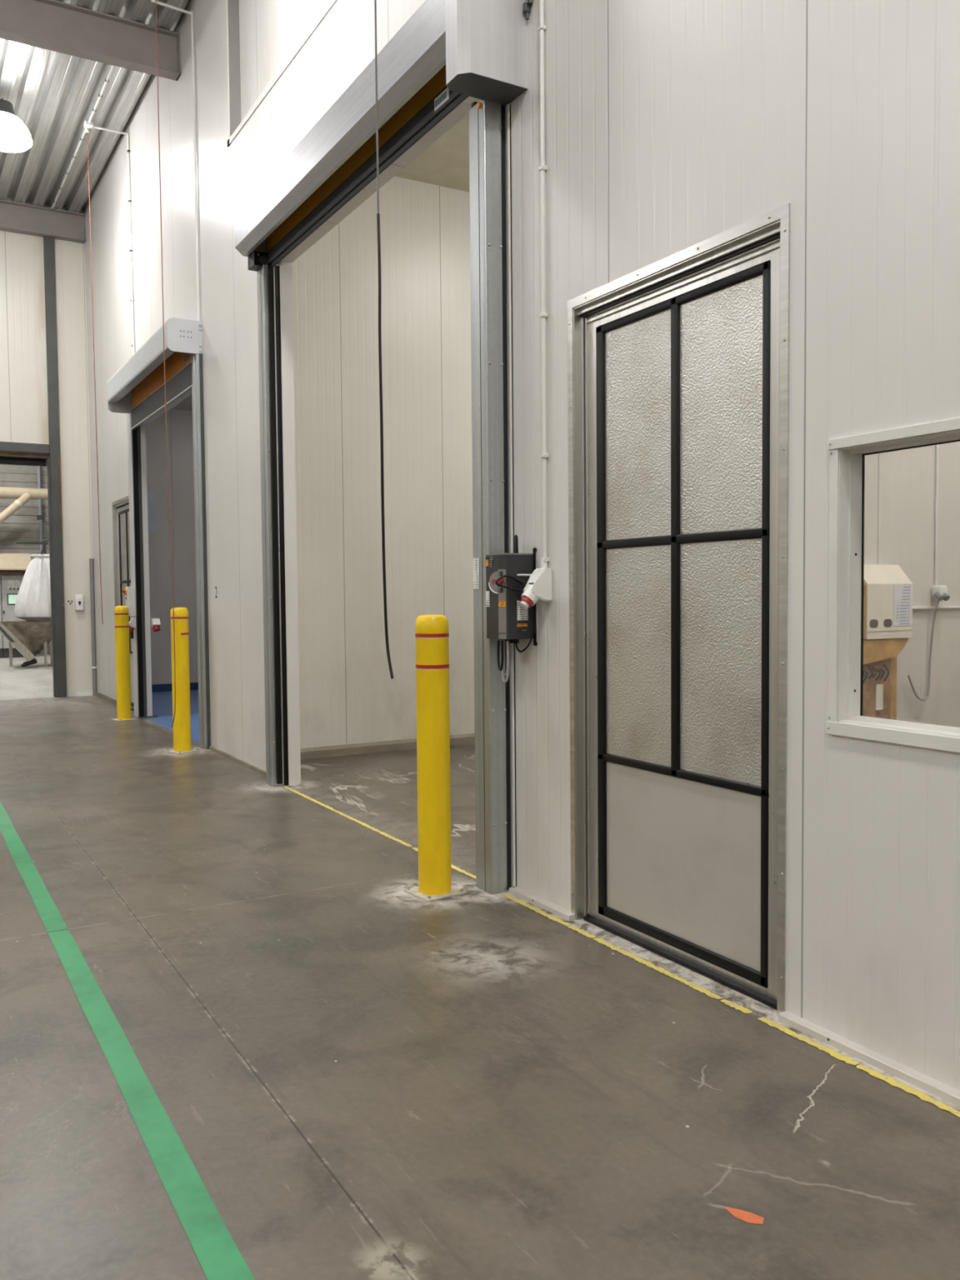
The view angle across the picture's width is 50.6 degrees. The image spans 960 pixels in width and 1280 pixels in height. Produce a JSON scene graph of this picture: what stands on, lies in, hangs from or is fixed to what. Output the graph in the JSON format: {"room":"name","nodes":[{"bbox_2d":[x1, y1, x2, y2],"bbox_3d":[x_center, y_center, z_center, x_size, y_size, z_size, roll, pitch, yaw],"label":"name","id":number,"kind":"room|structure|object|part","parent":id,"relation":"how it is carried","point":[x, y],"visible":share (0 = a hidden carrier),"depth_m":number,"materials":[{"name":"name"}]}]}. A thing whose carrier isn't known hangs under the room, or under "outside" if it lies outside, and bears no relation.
{"room":"warehouse interior","nodes":[
{"label":"warehouse interior","id":0,"kind":"room"},
{"bbox_2d":[0,464,51,654],"bbox_3d":[-13.598,-3.297,26.219,10.500,7.520,0.200,-2,3,-30],"label":"wall","id":1,"kind":"structure","parent":0,"point":[23,525],"depth_m":26.95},
{"bbox_2d":[0,486,48,524],"bbox_3d":[-12.739,-3.153,25.841,8.600,1.459,1.300,-2,3,-30],"label":"duct pipe","id":2,"kind":"object","parent":1,"relation":"attached to","point":[24,495],"visible":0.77,"depth_m":25.80,"materials":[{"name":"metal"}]},
{"bbox_2d":[36,466,43,553],"bbox_3d":[-11.748,-4.661,27.014,0.140,4.700,0.158,-2,3,-30],"label":"pipe","id":3,"kind":"object","parent":1,"relation":"attached to","point":[39,517],"visible":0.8,"depth_m":27.03,"materials":[{"name":"metal"}]},
{"bbox_2d":[0,197,93,697],"bbox_3d":[-10.759,-2.721,12.828,11.000,7.520,0.150,-2,3,-30],"label":"wall","id":4,"kind":"structure","parent":0,"point":[24,398],"depth_m":15.28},
{"bbox_2d":[0,441,55,697],"bbox_3d":[-8.053,-0.976,14.468,3.618,3.797,0.280,-2,3,-30],"label":"door frame","id":5,"kind":"structure","parent":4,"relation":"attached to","point":[18,458],"depth_m":15.18,"materials":[{"name":"grey metal"}]},
{"bbox_3d":[-8.067,-2.705,14.386,3.618,0.060,0.150,-2,3,-30],"label":"under plate","id":6,"kind":"part","parent":5,"relation":"part of","materials":[{"name":"brown metal"}]},
{"bbox_2d":[74,594,83,610],"bbox_3d":[-6.107,-0.572,15.458,0.117,0.245,0.104,-2,3,-30],"label":"soap dispenser","id":7,"kind":"object","parent":4,"relation":"attached to","point":[78,598],"visible":1,"depth_m":15.41,"materials":[{"name":"white plastic"}]},
{"bbox_2d":[76,691,93,696],"bbox_3d":[-6.051,0.829,15.583,0.270,0.055,0.040,-2,3,-30],"label":"baseboard","id":8,"kind":"structure","parent":4,"relation":"attached to","point":[91,693],"depth_m":15.55,"materials":[{"name":"white plastic"}]},
{"bbox_2d":[0,0,188,212],"bbox_3d":[-5.179,-5.744,2.845,11.090,0.395,22.700,-2,3,-30],"label":"ceiling","id":9,"kind":"structure","parent":0,"point":[53,94],"depth_m":11.87,"materials":[{"name":"metal"}]},
{"bbox_2d":[0,97,31,152],"bbox_3d":[-5.426,-5.895,11.539,0.600,0.520,0.600,-2,3,-30],"label":"lamp","id":10,"kind":"object","parent":9,"relation":"hanging from","point":[15,136],"visible":1,"depth_m":11.44,"materials":[{"name":"white"}]},
{"bbox_2d":[0,199,86,243],"bbox_3d":[-10.704,-6.027,12.538,10.986,0.390,0.160,-2,3,-30],"label":"roof beam","id":11,"kind":"structure","parent":9,"relation":"attached to","point":[15,217],"depth_m":14.98,"materials":[{"name":"metal"}]},
{"bbox_2d":[52,65,114,208],"bbox_3d":[-4.897,-6.221,12.525,0.036,0.100,5.500,-2,3,-30],"label":"conduit pipe","id":12,"kind":"object","parent":9,"relation":"attached to","point":[94,109],"visible":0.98,"depth_m":12.47,"materials":[{"name":"plastic"}]},
{"bbox_2d":[84,120,93,128],"bbox_3d":[-4.697,-6.186,12.180,0.100,0.057,0.100,-2,3,-30],"label":"junction box","id":13,"kind":"object","parent":12,"relation":"attached to","point":[86,125],"visible":1,"depth_m":12.15,"materials":[{"name":"plastic"}]},
{"bbox_2d":[85,128,102,624],"bbox_3d":[-4.656,-3.167,12.273,0.040,5.950,0.189,-2,3,-30],"label":"pull cord","id":14,"kind":"object","parent":12,"relation":"hanging from","point":[86,130],"visible":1,"depth_m":12.28,"materials":[{"name":"fabric"}]},
{"bbox_2d":[0,0,181,80],"bbox_3d":[-7.813,-5.743,7.546,10.988,0.406,0.150,-2,3,-30],"label":"roof beam","id":15,"kind":"structure","parent":9,"relation":"attached to","point":[54,25],"depth_m":9.86,"materials":[{"name":"metal"}]},
{"bbox_3d":[-3.063,-5.909,10.287,0.014,0.406,0.150,-2,3,-30],"label":"plate","id":16,"kind":"part","parent":15,"relation":"part of","materials":[{"name":"paint"}]},
{"bbox_2d":[155,0,175,727],"bbox_3d":[-2.810,-2.613,9.068,0.009,6.843,0.174,-2,3,-30],"label":"pull cord","id":17,"kind":"object","parent":9,"relation":"hanging from","point":[155,0],"visible":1,"depth_m":9.11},
{"bbox_3d":[-4.892,-5.468,2.502,10.988,0.410,0.150,-2,3,-30],"label":"roof beam","id":18,"kind":"structure","parent":9,"relation":"attached to","visible":0},
{"bbox_2d":[374,0,393,679],"bbox_3d":[-0.495,-2.813,5.044,0.016,6.025,0.112,-2,3,-30],"label":"pull cord","id":19,"kind":"object","parent":18,"relation":"hanging from","point":[375,27],"visible":1,"depth_m":5.14,"materials":[{"name":"rubber"}]},
{"bbox_3d":[-0.479,-0.975,5.127,0.016,2.345,0.112,-2,3,-30],"label":"cord","id":20,"kind":"part","parent":19,"relation":"part of","materials":[{"name":"black rubber"}]},
{"bbox_2d":[151,618,160,631],"bbox_3d":[-4.042,-0.186,12.661,0.090,0.162,0.135,-2,3,-30],"label":"power socket","id":21,"kind":"object","parent":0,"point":[155,623],"visible":1,"depth_m":12.63,"materials":[{"name":"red plastic"}]},
{"bbox_2d":[145,408,198,684],"bbox_3d":[-3.814,-1.470,16.982,4.900,4.520,0.100,-2,3,-30],"label":"wall","id":22,"kind":"structure","parent":0,"point":[179,422],"depth_m":16.27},
{"bbox_2d":[146,488,157,531],"bbox_3d":[-5.252,-2.055,16.055,0.280,0.680,0.025,-2,3,-30],"label":"wall panel","id":23,"kind":"object","parent":22,"relation":"attached to","point":[151,493],"visible":0.53,"depth_m":16.08,"materials":[{"name":"grey metal"}]},
{"bbox_2d":[151,682,198,691],"bbox_3d":[-3.761,0.715,17.024,4.900,0.110,0.030,-2,3,-30],"label":"baseboard","id":24,"kind":"structure","parent":22,"relation":"attached to","point":[155,687],"depth_m":16.27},
{"bbox_2d":[171,395,192,410],"bbox_3d":[-1.933,-3.647,13.591,4.900,0.100,7.700,-2,3,-30],"label":"ceiling","id":25,"kind":"structure","parent":0,"point":[186,404],"depth_m":15.89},
{"bbox_2d":[292,176,475,748],"bbox_3d":[0.488,-1.699,10.514,5.900,5.480,0.100,-2,3,-30],"label":"wall","id":26,"kind":"structure","parent":0,"point":[348,695],"depth_m":9.64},
{"bbox_2d":[300,733,475,759],"bbox_3d":[0.540,0.971,10.575,5.890,0.100,0.030,-2,3,-30],"label":"baseboard","id":27,"kind":"structure","parent":26,"relation":"attached to","point":[464,739],"depth_m":9.65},
{"bbox_2d":[395,114,469,192],"bbox_3d":[3.230,-4.296,5.605,5.900,0.100,11.160,-2,3,-30],"label":"ceiling","id":28,"kind":"structure","parent":0,"point":[445,162],"depth_m":9.33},
{"bbox_2d":[0,653,959,1279],"bbox_3d":[-5.795,1.139,10.565,17.100,0.120,36.000,-2,3,-30],"label":"floor","id":29,"kind":"structure","parent":0,"point":[363,1077],"depth_m":3.20,"materials":[{"name":"concrete"}]},
{"bbox_2d":[0,574,3,657],"bbox_3d":[-12.493,-0.593,25.740,0.610,2.100,0.720,-2,3,-30],"label":"tall cabinet","id":30,"kind":"object","parent":29,"relation":"on","point":[1,634],"visible":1,"depth_m":25.59,"materials":[{"name":"metal"}]},
{"bbox_3d":[-12.329,-0.701,25.449,0.590,1.840,0.020,-2,3,-30],"label":"cabinet door","id":31,"kind":"part","parent":30,"relation":"part of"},
{"bbox_2d":[0,553,31,574],"bbox_3d":[-12.888,-1.893,25.125,3.550,0.560,0.700,-2,3,-30],"label":"hood","id":32,"kind":"object","parent":30,"relation":"on","point":[10,563],"visible":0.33,"depth_m":25.70,"materials":[{"name":"brown metal"}]},
{"bbox_3d":[-12.886,-1.653,25.136,3.550,0.080,0.500,-2,3,-30],"label":"rail","id":33,"kind":"part","parent":32,"relation":"part of","materials":[{"name":"brown metal"}]},
{"bbox_2d":[0,574,26,657],"bbox_3d":[-11.980,-0.611,26.030,0.550,2.100,0.730,-2,3,-30],"label":"tall cabinet","id":34,"kind":"object","parent":29,"relation":"on","point":[11,584],"visible":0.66,"depth_m":25.68,"materials":[{"name":"metal"}]},
{"bbox_3d":[-11.814,-1.413,25.705,0.280,0.250,0.004,-2,3,-30],"label":"instruction plate","id":35,"kind":"part","parent":34,"relation":"part of","materials":[{"name":"white plastic"}]},
{"bbox_2d":[0,620,52,666],"bbox_3d":[-9.914,0.091,22.323,1.580,1.006,1.460,-2,3,-30],"label":"hopper","id":36,"kind":"object","parent":29,"relation":"on","point":[29,638],"visible":0.86,"depth_m":21.94,"materials":[{"name":"metal"}]},
{"bbox_3d":[-10.423,0.118,22.527,0.060,0.930,0.060,-2,3,-30],"label":"leg","id":37,"kind":"part","parent":36,"relation":"part of","materials":[{"name":"silver metal"}]},
{"bbox_2d":[13,544,51,620],"bbox_3d":[-9.652,-1.277,22.453,1.256,1.671,1.077,-2,3,-30],"label":"bag","id":38,"kind":"object","parent":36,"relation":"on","point":[33,602],"visible":0.73,"depth_m":22.09,"materials":[{"name":"fabric"}]},
{"bbox_3d":[-9.549,0.121,22.293,0.060,0.930,0.060,-2,3,-30],"label":"leg","id":39,"kind":"part","parent":36,"relation":"part of","materials":[{"name":"silver metal"}]},
{"bbox_3d":[-9.697,0.092,22.969,0.060,0.930,0.060,-2,3,-30],"label":"leg","id":40,"kind":"part","parent":36,"relation":"part of","materials":[{"name":"silver metal"}]},
{"bbox_2d":[43,235,66,697],"bbox_3d":[-6.367,-2.559,15.244,0.170,6.860,0.074,-2,3,-30],"label":"steel column","id":41,"kind":"structure","parent":29,"relation":"on","point":[48,242],"depth_m":15.21,"materials":[{"name":"metal"}]},
{"bbox_2d":[111,605,137,721],"bbox_3d":[-4.375,0.281,12.432,0.230,1.401,0.230,2,4,44],"label":"bollard","id":42,"kind":"object","parent":29,"relation":"on","point":[122,669],"visible":1,"depth_m":12.37,"materials":[{"name":"metal"}]},
{"bbox_3d":[-4.375,0.276,12.432,0.168,1.391,0.168,-2,3,-30],"label":"post","id":43,"kind":"part","parent":42,"relation":"part of","materials":[{"name":"yellow plastic"}]},
{"bbox_3d":[-4.369,0.975,12.463,0.230,0.012,0.230,2,4,44],"label":"plate","id":44,"kind":"part","parent":42,"relation":"part of","materials":[{"name":"white metal"}]},
{"bbox_2d":[0,801,254,1279],"bbox_3d":[-2.221,1.290,5.124,0.092,0.001,19.000,-2,3,-30],"label":"floor line","id":45,"kind":"object","parent":29,"relation":"on","point":[218,1255],"depth_m":3.00,"materials":[{"name":"green paint"}]},
{"bbox_2d":[165,607,199,754],"bbox_3d":[-2.899,0.385,9.834,0.230,1.401,0.230,2,3,40],"label":"bollard","id":46,"kind":"object","parent":29,"relation":"on","point":[182,721],"visible":0.96,"depth_m":9.77,"materials":[{"name":"metal"}]},
{"bbox_3d":[-2.899,0.380,9.834,0.168,1.391,0.168,-2,3,-30],"label":"post","id":47,"kind":"part","parent":46,"relation":"part of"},
{"bbox_3d":[-2.893,1.078,9.865,0.230,0.012,0.230,2,3,40],"label":"plate","id":48,"kind":"part","parent":46,"relation":"part of","materials":[{"name":"white metal"}]},
{"bbox_2d":[404,614,466,902],"bbox_3d":[-0.233,0.574,5.084,0.230,1.401,0.230,-2,3,-36],"label":"bollard","id":49,"kind":"object","parent":29,"relation":"on","point":[432,631],"visible":1,"depth_m":5.02,"materials":[{"name":"metal"}]},
{"bbox_3d":[-0.233,0.569,5.084,0.168,1.391,0.168,-2,3,-30],"label":"post","id":50,"kind":"part","parent":49,"relation":"part of","materials":[{"name":"yellow plastic"}]},
{"bbox_3d":[-0.227,1.268,5.115,0.230,0.012,0.230,-2,3,-36],"label":"plate","id":51,"kind":"part","parent":49,"relation":"part of","materials":[{"name":"white metal"}]},
{"bbox_2d":[283,786,959,1117],"bbox_3d":[0.609,1.303,4.253,0.072,0.001,8.660,-2,3,-30],"label":"tape","id":52,"kind":"object","parent":29,"relation":"on","point":[833,1053],"visible":0.91,"depth_m":3.78,"materials":[{"name":"yellow plastic"}]},
{"bbox_2d":[724,1206,764,1223],"bbox_3d":[0.638,1.384,2.447,0.057,0.001,0.100,-2,3,-30],"label":"paint fleck","id":53,"kind":"object","parent":29,"relation":"on","point":[749,1217],"visible":1,"depth_m":2.44,"materials":[{"name":"orange paint"}]},
{"bbox_2d":[84,0,959,1090],"bbox_3d":[-0.324,-2.463,5.870,0.100,7.440,22.650,-2,3,-30],"label":"wall","id":54,"kind":"structure","parent":0,"point":[671,126],"depth_m":3.90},
{"bbox_2d":[88,558,97,695],"bbox_3d":[-5.934,-0.195,15.569,0.080,2.100,0.080,-2,3,-30],"label":"pipe","id":55,"kind":"object","parent":54,"relation":"attached to","point":[91,560],"visible":1,"depth_m":15.55,"materials":[{"name":"silver metal"}]},
{"bbox_2d":[95,691,116,704],"bbox_3d":[-5.517,0.850,14.950,0.020,0.060,1.670,-2,3,-30],"label":"baseboard","id":56,"kind":"structure","parent":54,"relation":"attached to","point":[98,694],"depth_m":14.82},
{"bbox_2d":[94,125,134,354],"bbox_3d":[-4.439,-4.703,12.365,0.402,2.986,0.068,-2,3,-30],"label":"conduit pipe","id":57,"kind":"object","parent":54,"relation":"attached to","point":[128,151],"visible":0.98,"depth_m":12.43,"materials":[{"name":"plastic"}]},
{"bbox_2d":[111,495,133,711],"bbox_3d":[-4.724,-0.476,13.604,0.110,2.816,1.307,-2,3,-30],"label":"door","id":58,"kind":"structure","parent":54,"relation":"in","point":[120,508],"depth_m":13.88,"materials":[{"name":"metal"}]},
{"bbox_3d":[-4.828,-1.268,13.792,0.020,0.936,0.488,-2,3,-30],"label":"panel","id":59,"kind":"part","parent":58,"relation":"part of","materials":[{"name":"glass"}]},
{"bbox_3d":[-4.820,-0.318,13.835,0.020,0.928,0.488,-2,3,-30],"label":"panel","id":60,"kind":"part","parent":58,"relation":"part of","materials":[{"name":"paint"}]},
{"bbox_3d":[-4.583,-1.251,13.367,0.020,0.936,0.494,-2,3,-30],"label":"panel","id":61,"kind":"part","parent":58,"relation":"part of","materials":[{"name":"glass"}]},
{"bbox_3d":[-4.574,-0.301,13.410,0.020,0.928,0.494,-2,3,-30],"label":"panel","id":62,"kind":"part","parent":58,"relation":"part of","materials":[{"name":"paint"}]},
{"bbox_3d":[-4.689,0.510,13.658,0.020,0.691,0.982,-2,3,-30],"label":"panel","id":63,"kind":"part","parent":58,"relation":"part of","materials":[{"name":"metal"}]},
{"bbox_2d":[106,317,210,748],"bbox_3d":[-3.594,-1.064,11.346,0.495,4.172,3.360,-2,3,-30],"label":"roller shutter","id":64,"kind":"object","parent":54,"relation":"attached to","point":[137,389],"visible":1,"depth_m":10.60,"materials":[{"name":"grey metal"}]},
{"bbox_2d":[121,586,134,616],"bbox_3d":[-4.400,-0.483,12.682,0.130,0.365,0.180,-2,3,-30],"label":"switch box","id":65,"kind":"object","parent":64,"relation":"attached to","point":[129,592],"visible":0.91,"depth_m":12.62,"materials":[{"name":"white plastic"}]},
{"bbox_3d":[-4.423,-0.604,12.664,0.022,0.090,0.090,-2,3,-30],"label":"knob plate","id":66,"kind":"part","parent":65,"relation":"part of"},
{"bbox_2d":[128,617,136,638],"bbox_3d":[-4.332,-0.148,12.631,0.083,0.244,0.080,-2,3,-30],"label":"power socket","id":67,"kind":"object","parent":64,"relation":"attached to","point":[132,623],"visible":0.83,"depth_m":12.59,"materials":[{"name":"white plastic"}]},
{"bbox_3d":[-4.326,-0.933,12.725,0.064,3.800,0.250,-2,3,-30],"label":"guide rail","id":68,"kind":"part","parent":64,"relation":"part of","materials":[{"name":"grey metal"}]},
{"bbox_3d":[-4.161,0.962,12.716,0.230,0.012,0.100,-2,3,-30],"label":"foot plate","id":69,"kind":"part","parent":64,"relation":"part of","materials":[{"name":"metal"}]},
{"bbox_2d":[131,351,193,408],"bbox_3d":[-3.541,-2.949,11.197,0.006,0.350,2.920,-2,3,-30],"label":"curtain","id":70,"kind":"object","parent":64,"relation":"hanging from","point":[178,362],"depth_m":11.12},
{"bbox_3d":[-2.750,-0.855,9.992,0.071,3.860,0.130,-2,3,-30],"label":"guide rail","id":71,"kind":"part","parent":64,"relation":"part of","materials":[{"name":"grey metal"}]},
{"bbox_2d":[151,0,199,320],"bbox_3d":[-2.915,-4.572,9.727,0.398,2.953,0.026,-2,3,-30],"label":"conduit pipe","id":72,"kind":"object","parent":54,"relation":"attached to","point":[191,12],"visible":1,"depth_m":9.80,"materials":[{"name":"plastic"}]},
{"bbox_2d":[208,746,266,776],"bbox_3d":[-2.139,1.097,9.106,0.025,0.030,2.080,-2,3,-30],"label":"baseboard","id":73,"kind":"structure","parent":54,"relation":"attached to","point":[251,766],"depth_m":9.15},
{"bbox_2d":[224,0,337,146],"bbox_3d":[-1.246,-4.949,7.348,0.148,1.450,3.700,-2,3,-30],"label":"window","id":74,"kind":"structure","parent":54,"relation":"in","point":[263,37],"depth_m":8.43,"materials":[{"name":"silver metal"}]},
{"bbox_3d":[-1.199,-4.951,7.375,0.040,1.450,3.700,-2,3,-30],"label":"recess panel","id":75,"kind":"part","parent":74,"relation":"part of","materials":[{"name":"white"}]},
{"bbox_2d":[234,0,528,893],"bbox_3d":[-0.845,-1.156,6.394,0.357,4.750,3.726,-2,3,-30],"label":"roller shutter","id":76,"kind":"object","parent":54,"relation":"attached to","point":[448,52],"visible":0.96,"depth_m":5.13,"materials":[{"name":"metal"}]},
{"bbox_3d":[-1.768,-3.141,7.930,0.300,0.304,0.009,-2,3,-30],"label":"plate","id":77,"kind":"part","parent":76,"relation":"part of","materials":[{"name":"white metal"}]},
{"bbox_3d":[-1.650,-0.875,7.995,0.096,4.060,0.155,-2,3,-30],"label":"guide rail","id":78,"kind":"part","parent":76,"relation":"part of","materials":[{"name":"grey metal"}]},
{"bbox_2d":[265,64,446,253],"bbox_3d":[-0.821,-3.076,6.455,0.006,0.280,3.400,-2,3,-30],"label":"curtain","id":79,"kind":"object","parent":76,"relation":"hanging from","point":[426,96],"depth_m":6.28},
{"bbox_3d":[0.019,-3.038,4.783,0.357,0.861,0.204,-2,3,-30],"label":"motor","id":80,"kind":"part","parent":76,"relation":"part of","materials":[{"name":"white metal"}]},
{"bbox_3d":[0.041,-0.679,5.077,0.096,3.900,0.155,-2,3,-30],"label":"guide rail","id":81,"kind":"part","parent":76,"relation":"part of","materials":[{"name":"silver metal"}]},
{"bbox_3d":[0.098,-0.681,5.110,0.035,3.900,0.110,-2,3,-30],"label":"mounting plate","id":82,"kind":"part","parent":76,"relation":"part of","materials":[{"name":"grey metal"}]},
{"bbox_2d":[485,534,537,682],"bbox_3d":[0.151,-0.151,4.894,0.188,0.711,0.250,-2,3,-30],"label":"control box","id":83,"kind":"object","parent":54,"relation":"attached to","point":[506,619],"visible":0.97,"depth_m":4.85,"materials":[{"name":"grey plastic"}]},
{"bbox_3d":[0.046,-0.377,4.907,0.002,0.048,0.070,-2,3,-30],"label":"maker plate","id":84,"kind":"part","parent":83,"relation":"part of","materials":[{"name":"orange plastic"}]},
{"bbox_3d":[0.203,-0.142,4.851,0.062,0.096,0.002,-2,3,-30],"label":"type plate","id":85,"kind":"part","parent":83,"relation":"part of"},
{"bbox_3d":[0.264,-0.208,4.873,0.010,0.470,0.023,-2,3,-30],"label":"mounting rail","id":86,"kind":"part","parent":83,"relation":"part of","materials":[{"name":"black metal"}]},
{"bbox_2d":[506,102,516,887],"bbox_3d":[0.154,-0.678,5.034,0.016,3.900,0.027,-2,3,-30],"label":"trim","id":87,"kind":"structure","parent":54,"relation":"attached to","point":[508,105],"depth_m":5.01,"materials":[{"name":"black rubber"}]},
{"bbox_2d":[495,560,551,608],"bbox_3d":[0.204,-0.258,4.763,0.225,0.227,0.154,-2,3,-30],"label":"power socket","id":88,"kind":"object","parent":54,"relation":"attached to","point":[538,587],"visible":1,"depth_m":4.74,"materials":[{"name":"white plastic"}]},
{"bbox_2d":[523,0,533,20],"bbox_3d":[0.223,-3.266,4.737,0.033,0.705,0.047,-2,3,-30],"label":"lead","id":89,"kind":"object","parent":54,"relation":"attached to","point":[526,5],"visible":1,"depth_m":4.75,"materials":[{"name":"plastic"}]},
{"bbox_2d":[508,886,576,920],"bbox_3d":[0.293,1.266,4.887,0.041,0.026,0.525,-2,3,-30],"label":"baseboard","id":90,"kind":"structure","parent":54,"relation":"attached to","point":[541,903],"depth_m":4.85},
{"bbox_2d":[537,0,549,561],"bbox_3d":[0.283,-3.085,4.650,0.030,5.460,0.030,-2,3,-30],"label":"conduit pipe","id":91,"kind":"object","parent":54,"relation":"attached to","point":[542,28],"visible":1,"depth_m":4.71,"materials":[{"name":"plastic"}]},
{"bbox_2d":[567,203,790,1014],"bbox_3d":[0.777,-0.099,4.095,0.110,2.816,1.307,-2,3,-30],"label":"door","id":92,"kind":"structure","parent":54,"relation":"in","point":[678,363],"depth_m":4.04,"materials":[{"name":"metal"}]},
{"bbox_3d":[0.673,-0.890,4.282,0.020,0.936,0.488,-2,3,-30],"label":"panel","id":93,"kind":"part","parent":92,"relation":"part of","materials":[{"name":"glass"}]},
{"bbox_3d":[0.681,0.059,4.324,0.020,0.928,0.488,-2,3,-30],"label":"panel","id":94,"kind":"part","parent":92,"relation":"part of","materials":[{"name":"glass"}]},
{"bbox_3d":[0.813,0.888,4.148,0.020,0.691,0.982,-2,3,-30],"label":"panel","id":95,"kind":"part","parent":92,"relation":"part of","materials":[{"name":"metal"}]},
{"bbox_3d":[0.927,0.076,3.900,0.020,0.928,0.494,-2,3,-30],"label":"panel","id":96,"kind":"part","parent":92,"relation":"part of","materials":[{"name":"glass"}]},
{"bbox_3d":[0.918,-0.874,3.857,0.020,0.936,0.494,-2,3,-30],"label":"panel","id":97,"kind":"part","parent":92,"relation":"part of","materials":[{"name":"glass"}]},
{"bbox_2d":[777,1011,959,1106],"bbox_3d":[3.188,1.465,-0.118,0.041,0.026,8.505,-2,3,-30],"label":"baseboard","id":98,"kind":"structure","parent":54,"relation":"attached to","point":[949,1094],"depth_m":3.21,"materials":[{"name":"white"}]},
{"bbox_2d":[826,417,959,752],"bbox_3d":[1.571,-0.148,2.717,0.125,0.967,1.513,-2,3,-30],"label":"window","id":99,"kind":"structure","parent":54,"relation":"in","point":[894,562],"depth_m":3.23,"materials":[{"name":"metal"}]},
{"bbox_3d":[1.621,-0.155,2.746,0.004,0.872,1.431,-2,3,-30],"label":"pane","id":100,"kind":"part","parent":99,"relation":"part of","materials":[{"name":"clear glass"}]},
{"bbox_3d":[-10.405,-6.882,20.468,10.500,0.100,13.100,-2,3,-30],"label":"ceiling","id":101,"kind":"structure","parent":0,"visible":0},
{"bbox_2d":[16,537,48,544],"bbox_3d":[-9.739,-4.487,22.277,0.935,4.760,0.080,-2,3,-30],"label":"bar","id":102,"kind":"object","parent":101,"relation":"hanging from","point":[42,542],"visible":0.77,"depth_m":22.29,"materials":[{"name":"metal"}]}
]}

